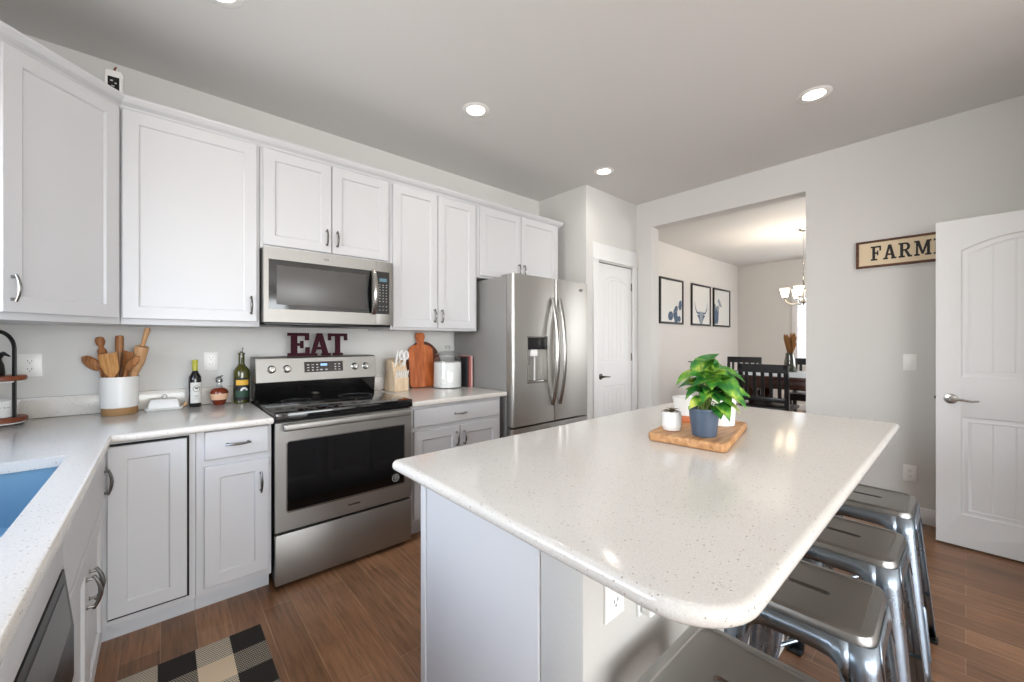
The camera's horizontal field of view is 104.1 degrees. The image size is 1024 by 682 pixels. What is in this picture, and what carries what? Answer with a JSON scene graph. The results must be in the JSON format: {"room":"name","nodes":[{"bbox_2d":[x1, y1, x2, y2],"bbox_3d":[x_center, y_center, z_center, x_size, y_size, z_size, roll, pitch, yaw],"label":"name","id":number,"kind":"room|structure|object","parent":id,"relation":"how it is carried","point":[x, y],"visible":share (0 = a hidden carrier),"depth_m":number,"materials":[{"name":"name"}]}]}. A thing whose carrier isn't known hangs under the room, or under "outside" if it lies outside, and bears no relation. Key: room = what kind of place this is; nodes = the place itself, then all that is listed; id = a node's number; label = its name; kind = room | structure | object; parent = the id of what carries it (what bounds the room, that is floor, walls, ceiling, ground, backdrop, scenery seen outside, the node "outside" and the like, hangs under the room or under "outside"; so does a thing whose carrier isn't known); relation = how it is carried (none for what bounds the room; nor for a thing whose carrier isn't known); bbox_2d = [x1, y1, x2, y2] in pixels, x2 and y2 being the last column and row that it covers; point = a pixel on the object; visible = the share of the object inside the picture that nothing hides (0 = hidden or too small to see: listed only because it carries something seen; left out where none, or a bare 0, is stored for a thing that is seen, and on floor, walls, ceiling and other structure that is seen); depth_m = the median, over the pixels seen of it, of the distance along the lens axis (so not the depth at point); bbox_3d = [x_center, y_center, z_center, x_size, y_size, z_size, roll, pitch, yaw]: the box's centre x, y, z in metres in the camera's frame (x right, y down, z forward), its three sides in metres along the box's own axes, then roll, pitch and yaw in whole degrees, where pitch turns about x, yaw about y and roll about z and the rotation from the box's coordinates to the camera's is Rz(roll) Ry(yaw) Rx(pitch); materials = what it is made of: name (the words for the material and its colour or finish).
{"room":"kitchen","nodes":[
{"label":"kitchen","id":0,"kind":"room"},
{"bbox_2d":[0,34,737,404],"bbox_3d":[0.963,-0.127,5.231,10.460,2.920,0.150,0,0,-41],"label":"wall","id":1,"kind":"structure","parent":0,"point":[172,350],"depth_m":2.74,"materials":[{"name":"white paint"}]},
{"bbox_2d":[17,354,42,376],"bbox_3d":[-2.503,0.126,2.074,0.085,0.118,0.008,0,0,-41],"label":"wall outlet","id":2,"kind":"object","parent":1,"relation":"attached to","point":[31,365],"visible":0.94,"depth_m":2.07,"materials":[{"name":"white plastic"}]},
{"bbox_2d":[18,386,232,418],"bbox_3d":[-2.285,0.349,2.256,1.348,0.108,0.020,0,0,-41],"label":"backsplash","id":3,"kind":"structure","parent":1,"relation":"attached to","point":[54,406],"depth_m":2.18,"materials":[{"name":"white stone"}]},
{"bbox_2d":[120,108,258,328],"bbox_3d":[-1.854,-0.625,2.330,0.596,1.083,0.477,0,0,-41],"label":"upper cabinet","id":4,"kind":"object","parent":1,"relation":"attached to","point":[189,196],"visible":1,"depth_m":2.16,"materials":[{"name":"grey paint"}]},
{"bbox_2d":[204,352,217,370],"bbox_3d":[-1.938,0.130,2.572,0.072,0.118,0.008,0,0,-41],"label":"wall outlet","id":5,"kind":"object","parent":1,"relation":"attached to","point":[210,358],"visible":1,"depth_m":2.57,"materials":[{"name":"white plastic"}]},
{"bbox_2d":[259,147,388,262],"bbox_3d":[-1.323,-0.864,2.798,0.816,0.607,0.477,0,0,-41],"label":"upper cabinet","id":6,"kind":"object","parent":1,"relation":"attached to","point":[306,205],"visible":0.94,"depth_m":2.60,"materials":[{"name":"grey paint"}]},
{"bbox_2d":[259,246,392,328],"bbox_3d":[-1.292,-0.327,2.756,0.797,0.459,0.556,0,0,-41],"label":"microwave","id":7,"kind":"object","parent":6,"relation":"attached to","point":[298,289],"visible":0.98,"depth_m":2.55,"materials":[{"name":"silver metal"}]},
{"bbox_2d":[374,376,409,389],"bbox_3d":[-0.870,0.349,3.502,0.822,0.108,0.020,0,0,-41],"label":"backsplash","id":8,"kind":"structure","parent":1,"relation":"attached to","point":[379,381],"depth_m":3.30,"materials":[{"name":"white stone"}]},
{"bbox_2d":[368,183,475,331],"bbox_3d":[-0.720,-0.625,3.329,0.786,1.083,0.477,0,0,-41],"label":"upper cabinet","id":9,"kind":"object","parent":1,"relation":"attached to","point":[432,238],"visible":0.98,"depth_m":3.15,"materials":[{"name":"grey paint"}]},
{"bbox_2d":[476,206,557,280],"bbox_3d":[-0.032,-0.862,3.935,1.044,0.620,0.477,0,0,-41],"label":"upper cabinet","id":10,"kind":"object","parent":1,"relation":"attached to","point":[506,243],"visible":0.73,"depth_m":3.71,"materials":[{"name":"grey paint"}]},
{"bbox_2d":[0,20,563,228],"bbox_3d":[-1.007,-1.192,2.843,0.463,0.061,4.094,0,0,43],"label":"crown molding","id":11,"kind":"structure","parent":10,"relation":"attached to","point":[9,35],"depth_m":2.23,"materials":[{"name":"grey paint"}]},
{"bbox_2d":[659,276,683,324],"bbox_3d":[2.631,-0.653,6.580,0.795,0.748,0.027,0,0,-41],"label":"framed picture","id":12,"kind":"object","parent":1,"relation":"attached to","point":[671,291],"visible":1,"depth_m":6.57,"materials":[{"name":"white paper"}]},
{"bbox_2d":[668,301,681,321],"bbox_3d":[2.717,-0.492,6.656,0.470,0.388,0.002,0,0,-41],"label":"print","id":13,"kind":"object","parent":12,"relation":"attached to","point":[674,307],"depth_m":6.65,"materials":[{"name":"blue paper"}]},
{"bbox_2d":[691,283,710,325],"bbox_3d":[3.463,-0.653,7.313,0.796,0.748,0.027,0,0,-41],"label":"framed picture","id":14,"kind":"object","parent":1,"relation":"attached to","point":[700,294],"visible":1,"depth_m":7.30,"materials":[{"name":"white paper"}]},
{"bbox_2d":[695,307,706,322],"bbox_3d":[3.464,-0.523,7.312,0.536,0.381,0.005,0,0,-41],"label":"print","id":15,"kind":"object","parent":14,"relation":"attached to","point":[700,312],"depth_m":7.31,"materials":[{"name":"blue paper"}]},
{"bbox_2d":[713,287,729,326],"bbox_3d":[4.166,-0.653,7.931,0.815,0.748,0.027,0,0,-41],"label":"framed picture","id":16,"kind":"object","parent":1,"relation":"attached to","point":[721,297],"visible":1,"depth_m":7.92,"materials":[{"name":"white paper"}]},
{"bbox_2d":[715,305,718,323],"bbox_3d":[3.973,-0.523,7.761,0.203,0.400,0.003,0,0,-41],"label":"print","id":17,"kind":"object","parent":16,"relation":"attached to","point":[716,306],"depth_m":7.78,"materials":[{"name":"blue paper"}]},
{"bbox_2d":[0,0,1023,266],"bbox_3d":[4.524,-1.647,1.218,10.600,0.120,11.050,0,0,-41],"label":"ceiling","id":18,"kind":"structure","parent":0,"point":[673,97],"depth_m":2.36,"materials":[{"name":"white paint"}]},
{"bbox_2d":[210,0,243,7],"bbox_3d":[-1.327,-1.585,1.810,0.188,0.004,0.188,0,0,-41],"label":"recessed light","id":19,"kind":"object","parent":18,"relation":"in","point":[235,3],"visible":1,"depth_m":1.87,"materials":[{"name":"white plastic"}]},
{"bbox_2d":[462,102,489,117],"bbox_3d":[-0.248,-1.585,2.746,0.188,0.004,0.188,0,0,-41],"label":"recessed light","id":20,"kind":"object","parent":18,"relation":"in","point":[472,109],"visible":1,"depth_m":2.73,"materials":[{"name":"white plastic"}]},
{"bbox_2d":[594,167,613,175],"bbox_3d":[0.861,-1.585,3.740,0.188,0.004,0.188,0,0,-41],"label":"recessed light","id":21,"kind":"object","parent":18,"relation":"in","point":[604,170],"visible":1,"depth_m":3.73,"materials":[{"name":"white plastic"}]},
{"bbox_2d":[780,228,805,304],"bbox_3d":[4.120,-1.046,5.654,0.527,1.079,0.544,0,0,-41],"label":"chandelier","id":22,"kind":"object","parent":18,"relation":"hanging from","point":[797,291],"visible":0.8,"depth_m":5.66,"materials":[{"name":"silver metal"}]},
{"bbox_2d":[796,85,832,102],"bbox_3d":[1.946,-1.585,2.572,0.188,0.004,0.188,0,0,-41],"label":"recessed light","id":23,"kind":"object","parent":18,"relation":"in","point":[809,95],"visible":1,"depth_m":2.56,"materials":[{"name":"white plastic"}]},
{"bbox_2d":[539,188,576,281],"bbox_3d":[0.534,-0.127,4.384,0.115,2.920,0.555,0,0,-41],"label":"wall","id":24,"kind":"structure","parent":0,"point":[562,207],"depth_m":4.25,"materials":[{"name":"white paint"}]},
{"bbox_2d":[94,403,1023,681],"bbox_3d":[4.524,1.383,1.218,10.600,0.100,11.050,0,0,-41],"label":"floor","id":25,"kind":"structure","parent":0,"point":[359,619],"depth_m":1.89,"materials":[{"name":"brown wood"}]},
{"bbox_2d":[62,456,113,681],"bbox_3d":[-1.476,0.886,0.900,0.753,0.893,1.618,0,0,-41],"label":"base cabinet","id":26,"kind":"object","parent":25,"relation":"on","point":[82,542],"visible":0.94,"depth_m":1.27,"materials":[{"name":"grey paint"}]},
{"bbox_2d":[0,541,73,681],"bbox_3d":[-1.145,0.837,0.515,0.722,0.792,0.602,0,0,-41],"label":"dishwasher","id":27,"kind":"object","parent":26,"relation":"in","point":[41,649],"visible":0.65,"depth_m":0.80,"materials":[{"name":"silver metal"}]},
{"bbox_2d":[0,386,273,664],"bbox_3d":[-1.329,0.367,1.170,1.348,0.144,2.913,0,0,-41],"label":"countertop","id":28,"kind":"structure","parent":26,"relation":"on","point":[70,433],"depth_m":1.48,"materials":[{"name":"white stone"}]},
{"bbox_2d":[0,330,27,425],"bbox_3d":[-2.429,0.174,1.885,0.188,0.456,0.188,0,0,-41],"label":"tiered stand","id":29,"kind":"object","parent":28,"relation":"on","point":[13,378],"visible":0.97,"depth_m":1.88,"materials":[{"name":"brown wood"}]},
{"bbox_2d":[0,351,9,375],"bbox_3d":[-2.415,0.106,1.879,0.083,0.115,0.052,0,0,23],"label":"bird figurine","id":30,"kind":"object","parent":29,"relation":"on","point":[2,354],"visible":1,"depth_m":1.88,"materials":[{"name":"black plastic"}]},
{"bbox_2d":[0,398,19,417],"bbox_3d":[-2.429,0.320,1.885,0.140,0.080,0.140,0,0,-41],"label":"serving bowl","id":31,"kind":"object","parent":29,"relation":"on","point":[5,404],"visible":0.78,"depth_m":1.87,"materials":[{"name":"white ceramic"}]},
{"bbox_2d":[0,466,58,536],"bbox_3d":[-1.474,0.536,0.974,0.465,0.193,0.820,0,0,-41],"label":"sink","id":32,"kind":"object","parent":28,"relation":"in","point":[17,489],"visible":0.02,"depth_m":1.34,"materials":[{"name":"blue"}]},
{"bbox_2d":[99,375,139,415],"bbox_3d":[-2.167,0.299,2.207,0.163,0.207,0.163,0,0,-41],"label":"utensil crock","id":33,"kind":"object","parent":28,"relation":"on","point":[118,396],"visible":0.95,"depth_m":2.15,"materials":[{"name":"white ceramic"}]},
{"bbox_2d":[81,355,103,377],"bbox_3d":[-2.260,0.211,2.163,0.130,0.266,0.020,0,0,-11],"label":"wooden spoon","id":34,"kind":"object","parent":33,"relation":"in","point":[89,362],"visible":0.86,"depth_m":2.16,"materials":[{"name":"brown wood"}]},
{"bbox_2d":[95,337,106,375],"bbox_3d":[-2.234,0.166,2.198,0.112,0.380,0.042,0,0,4],"label":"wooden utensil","id":35,"kind":"object","parent":33,"relation":"in","point":[99,341],"visible":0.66,"depth_m":2.19,"materials":[{"name":"brown wood"}]},
{"bbox_2d":[97,352,118,377],"bbox_3d":[-2.161,0.206,2.150,0.098,0.294,0.043,0,0,-5],"label":"wooden spatula","id":36,"kind":"object","parent":33,"relation":"in","point":[108,362],"visible":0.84,"depth_m":2.14,"materials":[{"name":"brown wood"}]},
{"bbox_2d":[115,335,123,376],"bbox_3d":[-2.207,0.161,2.245,0.036,0.387,0.044,0,0,-41],"label":"wooden utensil","id":37,"kind":"object","parent":33,"relation":"in","point":[119,340],"visible":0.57,"depth_m":2.23,"materials":[{"name":"brown wood"}]},
{"bbox_2d":[122,350,133,376],"bbox_3d":[-2.107,0.201,2.189,0.078,0.304,0.016,0,0,18],"label":"wooden spatula","id":38,"kind":"object","parent":33,"relation":"in","point":[127,355],"visible":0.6,"depth_m":2.19,"materials":[{"name":"brown wood"}]},
{"bbox_2d":[123,356,139,376],"bbox_3d":[-2.073,0.211,2.163,0.133,0.265,0.020,0,0,11],"label":"wooden spoon","id":39,"kind":"object","parent":33,"relation":"in","point":[133,361],"visible":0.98,"depth_m":2.16,"materials":[{"name":"brown wood"}]},
{"bbox_2d":[128,327,150,376],"bbox_3d":[-2.103,0.141,2.233,0.157,0.434,0.062,0,0,0],"label":"rolling pin","id":40,"kind":"object","parent":33,"relation":"in","point":[141,350],"visible":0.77,"depth_m":2.22,"materials":[{"name":"brown wood"}]},
{"bbox_2d":[144,394,186,411],"bbox_3d":[-2.028,0.357,2.344,0.194,0.090,0.087,0,0,-38],"label":"butter dish","id":41,"kind":"object","parent":28,"relation":"on","point":[162,404],"visible":1,"depth_m":2.32,"materials":[{"name":"white ceramic"}]},
{"bbox_2d":[188,360,201,406],"bbox_3d":[-1.944,0.259,2.451,0.064,0.287,0.065,0,0,-41],"label":"wine bottle","id":42,"kind":"object","parent":28,"relation":"on","point":[195,380],"visible":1,"depth_m":2.43,"materials":[{"name":"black glass"}]},
{"bbox_2d":[209,375,228,404],"bbox_3d":[-1.855,0.310,2.531,0.099,0.185,0.099,0,0,-41],"label":"bottle","id":43,"kind":"object","parent":28,"relation":"on","point":[218,395],"visible":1,"depth_m":2.50,"materials":[{"name":"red glass"}]},
{"bbox_2d":[233,347,249,403],"bbox_3d":[-1.766,0.222,2.608,0.092,0.362,0.093,0,0,-41],"label":"olive oil bottle","id":44,"kind":"object","parent":28,"relation":"on","point":[241,373],"visible":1,"depth_m":2.58,"materials":[{"name":"green glass"}]},
{"bbox_2d":[101,433,195,641],"bbox_3d":[-2.154,0.886,1.870,1.018,0.893,0.773,0,0,-41],"label":"base cabinet","id":45,"kind":"object","parent":25,"relation":"on","point":[149,512],"visible":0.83,"depth_m":1.81,"materials":[{"name":"grey paint"}]},
{"bbox_2d":[117,624,280,681],"bbox_3d":[-1.306,1.329,1.396,0.820,0.007,0.550,0,0,-41],"label":"floor mat","id":46,"kind":"object","parent":25,"relation":"on","point":[243,656],"visible":1,"depth_m":1.64,"materials":[{"name":"fabric"}]},
{"bbox_2d":[195,424,270,609],"bbox_3d":[-1.639,0.886,2.297,0.316,0.893,0.812,0,0,-41],"label":"base cabinet","id":47,"kind":"object","parent":25,"relation":"on","point":[233,466],"visible":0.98,"depth_m":2.02,"materials":[{"name":"grey paint"}]},
{"bbox_2d":[250,354,411,586],"bbox_3d":[-1.197,0.720,2.645,0.792,1.226,0.847,0,0,-41],"label":"range","id":48,"kind":"object","parent":25,"relation":"on","point":[338,497],"visible":0.99,"depth_m":2.39,"materials":[{"name":"silver metal"}]},
{"bbox_2d":[287,333,309,355],"bbox_3d":[-1.498,0.025,2.805,0.138,0.162,0.022,0,0,-41],"label":"letter","id":49,"kind":"object","parent":48,"relation":"on","point":[294,344],"visible":0.97,"depth_m":2.79,"materials":[{"name":"red paint"}]},
{"bbox_2d":[309,333,330,355],"bbox_3d":[-1.394,0.025,2.896,0.150,0.162,0.022,0,0,-41],"label":"letter","id":50,"kind":"object","parent":48,"relation":"on","point":[319,337],"visible":1,"depth_m":2.89,"materials":[{"name":"red paint"}]},
{"bbox_2d":[254,391,411,421],"bbox_3d":[-1.155,0.406,2.596,0.792,0.048,0.617,0,0,-41],"label":"cooktop","id":51,"kind":"object","parent":48,"relation":"in","point":[313,406],"depth_m":2.47,"materials":[{"name":"black"}]},
{"bbox_2d":[328,333,346,354],"bbox_3d":[-1.300,0.025,2.979,0.135,0.162,0.022,0,0,-41],"label":"letter","id":52,"kind":"object","parent":48,"relation":"on","point":[337,335],"visible":0.91,"depth_m":2.97,"materials":[{"name":"red paint"}]},
{"bbox_2d":[409,397,499,533],"bbox_3d":[-0.621,0.886,3.193,0.783,0.893,0.812,0,0,-41],"label":"base cabinet","id":53,"kind":"object","parent":25,"relation":"on","point":[437,427],"visible":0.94,"depth_m":2.86,"materials":[{"name":"grey paint"}]},
{"bbox_2d":[374,376,506,406],"bbox_3d":[-0.612,0.367,3.209,0.822,0.144,0.801,0,0,-41],"label":"countertop","id":54,"kind":"structure","parent":53,"relation":"on","point":[431,395],"depth_m":3.07,"materials":[{"name":"white stone"}]},
{"bbox_2d":[385,358,408,391],"bbox_3d":[-0.941,0.274,3.256,0.121,0.258,0.176,0,0,-44],"label":"knife block","id":55,"kind":"object","parent":54,"relation":"on","point":[394,384],"visible":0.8,"depth_m":3.20,"materials":[{"name":"brown wood"}]},
{"bbox_2d":[399,351,408,366],"bbox_3d":[-0.871,0.144,3.185,0.085,0.131,0.058,0,0,-41],"label":"scissors","id":56,"kind":"object","parent":55,"relation":"in","point":[403,353],"visible":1,"depth_m":3.17,"materials":[{"name":"white plastic"}]},
{"bbox_2d":[408,333,433,387],"bbox_3d":[-0.798,0.165,3.499,0.225,0.474,0.066,0,0,-38],"label":"cutting board","id":57,"kind":"object","parent":54,"relation":"on","point":[421,373],"visible":1,"depth_m":3.49,"materials":[{"name":"brown wood"}]},
{"bbox_2d":[406,342,440,376],"bbox_3d":[-0.787,0.203,3.550,0.350,0.399,0.055,0,0,-41],"label":"round cutting board","id":58,"kind":"object","parent":54,"relation":"on","point":[435,352],"visible":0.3,"depth_m":3.62,"materials":[{"name":"brown wood"}]},
{"bbox_2d":[434,356,460,387],"bbox_3d":[-0.562,0.218,3.489,0.244,0.366,0.244,0,0,-41],"label":"storage jar","id":59,"kind":"object","parent":54,"relation":"on","point":[447,374],"visible":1,"depth_m":3.39,"materials":[{"name":"white ceramic"}]},
{"bbox_2d":[455,356,467,386],"bbox_3d":[-0.453,0.272,3.572,0.021,0.262,0.190,0,0,-41],"label":"cookbook","id":60,"kind":"object","parent":54,"relation":"on","point":[464,360],"visible":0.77,"depth_m":3.52,"materials":[{"name":"black paper"}]},
{"bbox_2d":[459,356,470,386],"bbox_3d":[-0.433,0.269,3.582,0.018,0.268,0.190,0,0,-41],"label":"cookbook","id":61,"kind":"object","parent":54,"relation":"on","point":[469,357],"visible":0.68,"depth_m":3.51,"materials":[{"name":"red"}]},
{"bbox_2d":[459,355,472,386],"bbox_3d":[-0.416,0.267,3.590,0.016,0.272,0.190,0,0,-41],"label":"cookbook","id":62,"kind":"object","parent":54,"relation":"on","point":[459,355],"visible":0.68,"depth_m":3.52,"materials":[{"name":"pink paper"}]},
{"bbox_2d":[421,485,540,681],"bbox_3d":[0.625,0.886,1.797,2.026,0.893,0.581,0,0,-41],"label":"base cabinet","id":63,"kind":"object","parent":25,"relation":"on","point":[481,583],"visible":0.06,"depth_m":1.09,"materials":[{"name":"grey paint"}]},
{"bbox_2d":[392,402,899,628],"bbox_3d":[0.748,0.421,1.660,2.144,0.036,1.080,0,0,-41],"label":"countertop","id":64,"kind":"structure","parent":63,"relation":"on","point":[695,537],"depth_m":1.05,"materials":[{"name":"white stone"}]},
{"bbox_2d":[649,421,746,452],"bbox_3d":[0.816,0.386,1.725,0.293,0.033,0.549,0,0,38],"label":"wooden board","id":65,"kind":"object","parent":64,"relation":"on","point":[726,437],"visible":0.68,"depth_m":1.56,"materials":[{"name":"brown wood"}]},
{"bbox_2d":[661,407,681,430],"bbox_3d":[0.663,0.323,1.658,0.088,0.091,0.076,0,0,-41],"label":"potted succulent","id":66,"kind":"object","parent":65,"relation":"on","point":[671,418],"visible":1,"depth_m":1.63,"materials":[{"name":"white ceramic"}]},
{"bbox_2d":[672,395,692,422],"bbox_3d":[0.801,0.312,1.837,0.118,0.112,0.118,0,0,-41],"label":"planter","id":67,"kind":"object","parent":65,"relation":"on","point":[679,401],"visible":0.48,"depth_m":1.80,"materials":[{"name":"white ceramic"}]},
{"bbox_2d":[676,354,749,437],"bbox_3d":[0.793,0.209,1.550,0.282,0.319,0.182,0,0,-5],"label":"pothos","id":68,"kind":"object","parent":65,"relation":"on","point":[723,385],"visible":1,"depth_m":1.52,"materials":[{"name":"green plant"}]},
{"bbox_2d":[711,398,735,426],"bbox_3d":[0.920,0.306,1.772,0.134,0.124,0.134,0,0,-41],"label":"pot","id":69,"kind":"object","parent":65,"relation":"on","point":[723,422],"visible":0.34,"depth_m":1.72,"materials":[{"name":"white ceramic"}]},
{"bbox_2d":[455,273,586,437],"bbox_3d":[0.119,0.378,3.745,0.952,1.850,0.914,0,0,-41],"label":"refrigerator","id":70,"kind":"object","parent":25,"relation":"on","point":[528,343],"visible":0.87,"depth_m":3.39,"materials":[{"name":"grey metal"}]},
{"bbox_2d":[637,626,819,681],"bbox_3d":[0.449,1.010,0.784,0.432,0.645,0.432,0,0,-41],"label":"metal stool","id":71,"kind":"object","parent":25,"relation":"on","point":[699,654],"visible":0.86,"depth_m":0.85,"materials":[{"name":"silver metal"}]},
{"bbox_2d":[727,356,761,401],"bbox_3d":[3.482,0.790,6.093,0.470,1.085,0.500,0,0,43],"label":"dining chair","id":72,"kind":"object","parent":25,"relation":"on","point":[749,360],"visible":0.3,"depth_m":6.24,"materials":[{"name":"black paint"}]},
{"bbox_2d":[738,363,799,411],"bbox_3d":[2.854,0.790,4.431,0.500,1.085,0.470,0,0,-41],"label":"dining chair","id":73,"kind":"object","parent":25,"relation":"on","point":[779,403],"visible":0.41,"depth_m":4.28,"materials":[{"name":"black paint"}]},
{"bbox_2d":[735,370,805,401],"bbox_3d":[3.535,0.866,4.664,1.170,0.935,1.830,0,0,-41],"label":"dining table","id":74,"kind":"object","parent":25,"relation":"on","point":[798,384],"visible":0.06,"depth_m":4.49,"materials":[{"name":"brown wood"}]},
{"bbox_2d":[743,372,783,376],"bbox_3d":[2.984,0.396,4.742,0.506,0.005,0.500,0,0,-41],"label":"table runner","id":75,"kind":"object","parent":74,"relation":"on","point":[749,373],"depth_m":4.70,"materials":[{"name":"white fabric"}]},
{"bbox_2d":[789,371,805,377],"bbox_3d":[3.411,0.396,4.736,1.134,0.005,0.314,0,0,-41],"label":"table runner","id":76,"kind":"object","parent":74,"relation":"on","point":[799,374],"depth_m":4.70,"materials":[{"name":"white fabric"}]},
{"bbox_2d":[784,353,796,371],"bbox_3d":[3.542,0.274,5.087,0.148,0.240,0.148,0,0,-41],"label":"vase","id":77,"kind":"object","parent":76,"relation":"on","point":[790,360],"visible":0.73,"depth_m":5.04,"materials":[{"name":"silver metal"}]},
{"bbox_2d":[784,333,795,352],"bbox_3d":[3.539,0.130,5.093,0.127,0.487,0.132,0,0,20],"label":"wheat","id":78,"kind":"object","parent":77,"relation":"in","point":[790,342],"visible":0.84,"depth_m":5.06,"materials":[{"name":"brown plant"}]},
{"bbox_2d":[790,358,805,404],"bbox_3d":[4.059,0.790,5.438,0.500,1.085,0.470,0,0,-41],"label":"dining chair","id":79,"kind":"object","parent":25,"relation":"on","point":[795,396],"visible":0.08,"depth_m":5.49,"materials":[{"name":"black paint"}]},
{"bbox_2d":[724,560,898,681],"bbox_3d":[0.834,1.010,1.129,0.432,0.645,0.432,0,0,-43],"label":"metal stool","id":80,"kind":"object","parent":25,"relation":"on","point":[852,625],"visible":0.58,"depth_m":1.03,"materials":[{"name":"silver metal"}]},
{"bbox_2d":[772,515,925,681],"bbox_3d":[1.197,1.010,1.448,0.432,0.645,0.432,0,0,-40],"label":"metal stool","id":81,"kind":"object","parent":25,"relation":"on","point":[879,556],"visible":0.49,"depth_m":1.35,"materials":[{"name":"silver metal"}]},
{"bbox_2d":[813,483,938,681],"bbox_3d":[1.597,1.010,1.800,0.432,0.645,0.432,0,0,-41],"label":"metal stool","id":82,"kind":"object","parent":25,"relation":"on","point":[899,512],"visible":0.36,"depth_m":1.68,"materials":[{"name":"silver metal"}]},
{"bbox_2d":[577,185,635,419],"bbox_3d":[1.065,-0.127,4.405,0.940,2.920,0.115,0,0,-41],"label":"wall","id":83,"kind":"structure","parent":0,"point":[602,217],"depth_m":4.13,"materials":[{"name":"white paint"}]},
{"bbox_2d":[592,242,637,418],"bbox_3d":[1.150,0.155,4.383,0.838,2.355,0.030,0,0,-41],"label":"door frame","id":84,"kind":"structure","parent":83,"relation":"attached to","point":[602,252],"depth_m":4.25,"materials":[{"name":"white paint"}]},
{"bbox_2d":[599,263,631,416],"bbox_3d":[1.148,0.247,4.402,0.683,2.148,0.096,0,0,-41],"label":"door","id":85,"kind":"structure","parent":83,"relation":"in","point":[615,283],"depth_m":4.42,"materials":[{"name":"white paint"}]},
{"bbox_2d":[541,551,788,681],"bbox_3d":[0.863,0.886,1.534,2.018,0.893,0.125,0,0,-41],"label":"wall","id":86,"kind":"structure","parent":0,"point":[577,645],"depth_m":0.88,"materials":[{"name":"grey paint"}]},
{"bbox_2d":[604,586,623,624],"bbox_3d":[0.228,0.555,0.887,0.072,0.118,0.008,0,0,-41],"label":"wall outlet","id":87,"kind":"object","parent":86,"relation":"attached to","point":[613,601],"visible":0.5,"depth_m":0.88,"materials":[{"name":"white plastic"}]},
{"bbox_2d":[611,593,619,609],"bbox_3d":[0.229,0.576,0.885,0.034,0.029,0.003,0,0,-41],"label":"socket","id":88,"kind":"object","parent":87,"relation":"attached to","point":[615,597],"depth_m":0.88,"materials":[{"name":"grey plastic"}]},
{"bbox_2d":[637,604,654,617],"bbox_3d":[0.335,0.598,0.964,0.072,0.118,0.034,0,0,-41],"label":"wall outlet","id":89,"kind":"object","parent":86,"relation":"attached to","point":[641,610],"visible":0.11,"depth_m":0.94,"materials":[{"name":"white plastic"}]},
{"bbox_2d":[688,405,718,437],"bbox_3d":[0.750,0.315,1.561,0.115,0.108,0.115,0,0,-41],"label":"pot","id":90,"kind":"object","parent":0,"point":[704,419],"depth_m":1.52,"materials":[{"name":"blue ceramic"}]},
{"bbox_2d":[738,258,805,404],"bbox_3d":[6.457,-0.127,6.793,0.150,2.920,4.765,0,0,-41],"label":"wall","id":91,"kind":"structure","parent":0,"point":[764,317],"depth_m":8.13,"materials":[{"name":"white paint"}]},
{"bbox_2d":[792,293,805,366],"bbox_3d":[6.018,-0.212,7.230,0.110,1.410,1.580,0,0,-41],"label":"window","id":92,"kind":"structure","parent":91,"relation":"in","point":[795,306],"depth_m":7.72,"materials":[{"name":"white glass"}]},
{"bbox_2d":[799,299,805,357],"bbox_3d":[6.018,-0.202,7.230,0.026,1.189,1.380,0,0,-41],"label":"blind","id":93,"kind":"object","parent":92,"relation":"attached to","point":[801,314],"depth_m":7.70,"materials":[{"name":"white"}]},
{"bbox_2d":[636,95,1023,510],"bbox_3d":[4.628,-0.127,1.186,0.155,2.920,10.765,0,0,-41],"label":"wall","id":94,"kind":"structure","parent":0,"point":[861,324],"depth_m":3.11,"materials":[{"name":"white paint"}]},
{"bbox_2d":[856,232,935,268],"bbox_3d":[3.042,-0.676,2.849,0.026,0.208,0.900,0,0,-41],"label":"wall sign","id":95,"kind":"object","parent":94,"relation":"attached to","point":[918,248],"visible":0.42,"depth_m":3.00,"materials":[{"name":"beige paint"}]},
{"bbox_2d":[903,354,916,370],"bbox_3d":[2.953,0.158,2.965,0.008,0.122,0.074,0,0,-41],"label":"light switch","id":96,"kind":"object","parent":94,"relation":"attached to","point":[909,360],"visible":1,"depth_m":2.96,"materials":[{"name":"white plastic"}]},
{"bbox_2d":[903,464,916,482],"bbox_3d":[2.953,0.981,2.965,0.008,0.122,0.074,0,0,-41],"label":"wall outlet","id":97,"kind":"object","parent":94,"relation":"attached to","point":[909,471],"visible":1,"depth_m":2.96,"materials":[{"name":"white plastic"}]},
{"bbox_2d":[920,507,935,526],"bbox_3d":[3.057,1.276,2.842,0.015,0.115,1.585,0,0,-41],"label":"baseboard","id":98,"kind":"structure","parent":94,"relation":"attached to","point":[928,516],"depth_m":2.89,"materials":[{"name":"white paint"}]},
{"bbox_3d":[3.165,-0.127,1.800,1.230,2.920,0.120,0,0,-41],"label":"wall","id":99,"kind":"structure","parent":0,"visible":0},
{"bbox_2d":[934,210,1023,561],"bbox_3d":[3.087,0.269,2.378,0.155,2.104,0.787,0,0,-41],"label":"door","id":100,"kind":"structure","parent":99,"relation":"in","point":[979,396],"depth_m":2.52,"materials":[{"name":"white paint"}]},
{"bbox_3d":[0.700,-0.127,-2.271,0.150,2.920,10.765,0,0,-41],"label":"wall","id":101,"kind":"structure","parent":0,"visible":0},
{"bbox_2d":[0,41,123,325],"bbox_3d":[-2.266,-0.625,1.779,0.746,1.083,0.761,0,0,-41],"label":"upper cabinet","id":102,"kind":"object","parent":101,"relation":"attached to","point":[60,139],"visible":0.99,"depth_m":1.72,"materials":[{"name":"grey paint"}]},
{"bbox_2d":[104,67,123,93],"bbox_3d":[-2.071,-1.299,2.080,0.068,0.263,0.060,0,0,-34],"label":"monitor","id":103,"kind":"object","parent":102,"relation":"on","point":[113,78],"visible":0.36,"depth_m":2.07,"materials":[{"name":"white plastic"}]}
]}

